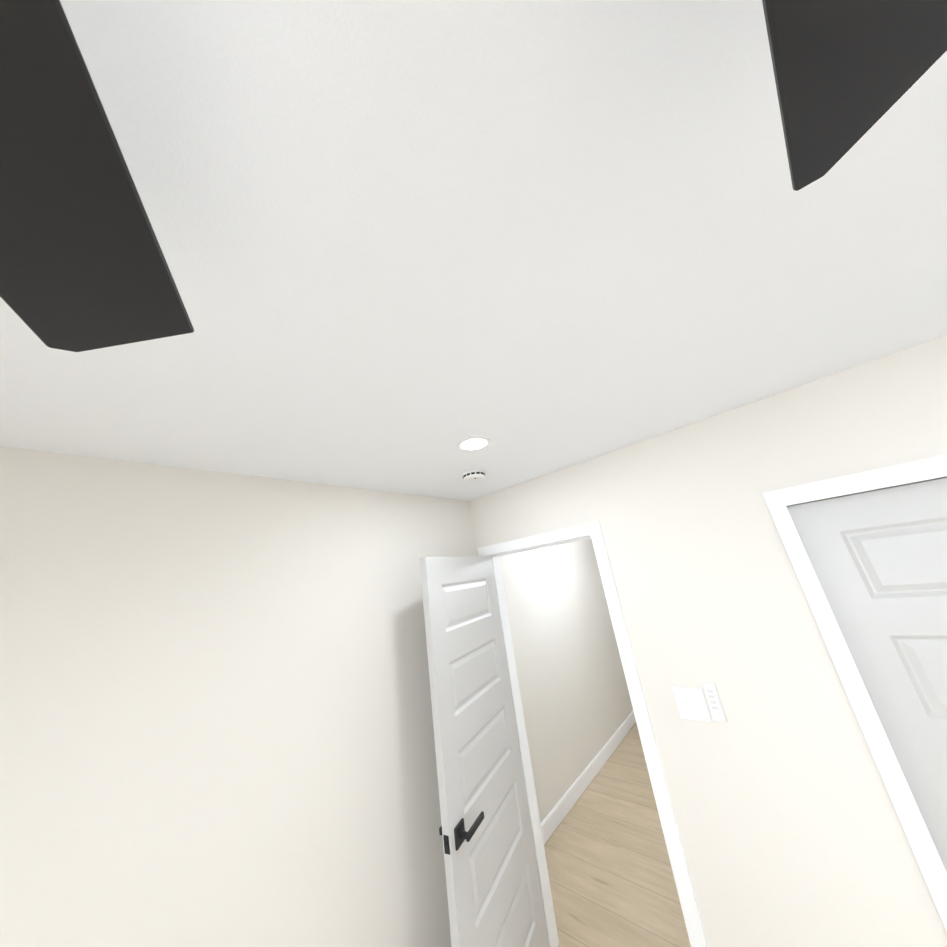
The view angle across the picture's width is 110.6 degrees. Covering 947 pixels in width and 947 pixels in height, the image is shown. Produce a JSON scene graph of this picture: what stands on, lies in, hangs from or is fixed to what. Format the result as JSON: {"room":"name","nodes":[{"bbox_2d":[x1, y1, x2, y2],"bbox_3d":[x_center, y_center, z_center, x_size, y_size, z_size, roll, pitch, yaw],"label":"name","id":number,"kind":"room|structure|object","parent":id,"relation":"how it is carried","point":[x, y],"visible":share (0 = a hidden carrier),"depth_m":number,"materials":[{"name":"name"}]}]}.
{"room":"bedroom","nodes":[
{"label":"bedroom","id":0,"kind":"room"},
{"bbox_2d":[0,446,476,946],"bbox_3d":[-1.314,1.079,0.583,0.120,2.440,4.190,-23,-23,38],"label":"wall","id":1,"kind":"structure","parent":0,"point":[216,724],"depth_m":1.13,"materials":[{"name":"paint"}]},
{"bbox_2d":[0,0,946,500],"bbox_3d":[0.967,-0.337,1.311,4.376,0.060,8.270,-23,-23,38],"label":"ceiling","id":2,"kind":"structure","parent":0,"point":[406,246],"depth_m":0.59,"materials":[{"name":"paint"}]},
{"bbox_2d":[456,436,490,450],"bbox_3d":[0.001,-0.128,1.425,0.156,0.004,0.156,-23,-23,38],"label":"recessed light","id":3,"kind":"object","parent":2,"relation":"in","point":[473,443],"visible":1,"depth_m":1.41,"materials":[{"name":"white plastic"}]},
{"bbox_2d":[462,469,484,481],"bbox_3d":[0.002,0.018,1.821,0.132,0.037,0.132,-23,-23,38],"label":"smoke detector","id":4,"kind":"object","parent":2,"relation":"attached to","point":[473,475],"visible":1,"depth_m":1.78,"materials":[{"name":"white plastic"}]},
{"bbox_2d":[0,0,946,351],"bbox_3d":[-0.120,-0.434,-0.127,1.301,0.343,1.276,-23,-23,38],"label":"ceiling fan","id":5,"kind":"object","parent":2,"relation":"hanging from","point":[84,264],"visible":1,"depth_m":0.26,"materials":[{"name":"black metal"}]},
{"bbox_2d":[499,539,632,822],"bbox_3d":[1.095,1.734,3.668,0.120,2.440,3.480,-23,-23,38],"label":"wall","id":6,"kind":"structure","parent":0,"point":[576,702],"depth_m":3.26,"materials":[{"name":"paint"}]},
{"bbox_2d":[541,711,635,843],"bbox_3d":[1.301,2.812,3.271,0.014,0.110,3.480,-23,-23,38],"label":"baseboard","id":7,"kind":"structure","parent":6,"relation":"attached to","point":[555,816],"depth_m":2.89,"materials":[{"name":"white wood"}]},
{"bbox_2d":[544,723,690,946],"bbox_3d":[1.303,2.019,0.547,4.376,0.060,8.270,-23,-23,38],"label":"floor","id":8,"kind":"structure","parent":0,"point":[611,878],"depth_m":2.13,"materials":[{"name":"brown wood"}]},
{"bbox_2d":[469,335,946,946],"bbox_3d":[1.322,0.887,1.153,4.046,2.440,0.120,-23,-23,38],"label":"wall","id":9,"kind":"structure","parent":0,"point":[791,829],"depth_m":1.28,"materials":[{"name":"paint"}]},
{"bbox_2d":[420,556,548,946],"bbox_3d":[0.064,1.433,1.614,0.139,2.000,0.771,-17,-20,25],"label":"hinged door","id":10,"kind":"structure","parent":9,"relation":"in","point":[494,894],"depth_m":1.56,"materials":[{"name":"paint"}]},
{"bbox_2d":[478,521,707,946],"bbox_3d":[0.542,1.386,1.774,0.885,2.088,0.152,-23,-23,38],"label":"door frame","id":11,"kind":"structure","parent":9,"relation":"attached to","point":[682,877],"depth_m":1.70,"materials":[{"name":"white wood"}]},
{"bbox_2d":[672,683,726,721],"bbox_3d":[0.947,0.966,1.387,0.170,0.145,0.020,-23,-23,38],"label":"switch plate","id":12,"kind":"object","parent":9,"relation":"attached to","point":[691,703],"visible":1,"depth_m":1.38,"materials":[{"name":"white plastic"}]},
{"bbox_2d":[762,455,946,931],"bbox_3d":[2.046,0.775,0.496,1.876,2.056,0.138,-23,-23,38],"label":"trim","id":13,"kind":"structure","parent":9,"relation":"attached to","point":[927,857],"depth_m":1.11,"materials":[{"name":"white wood"}]},
{"bbox_2d":[787,478,946,871],"bbox_3d":[1.723,0.927,0.745,0.912,1.968,0.040,-23,-23,38],"label":"closet door","id":14,"kind":"structure","parent":9,"relation":"in","point":[878,559],"depth_m":1.09,"materials":[{"name":"paint"}]},
{"bbox_2d":[786,477,946,506],"bbox_3d":[2.580,0.679,1.065,1.976,2.440,0.120,-23,-23,38],"label":"door frame","id":15,"kind":"structure","parent":0,"point":[869,491],"depth_m":1.64,"materials":[{"name":"paint"}]}
]}

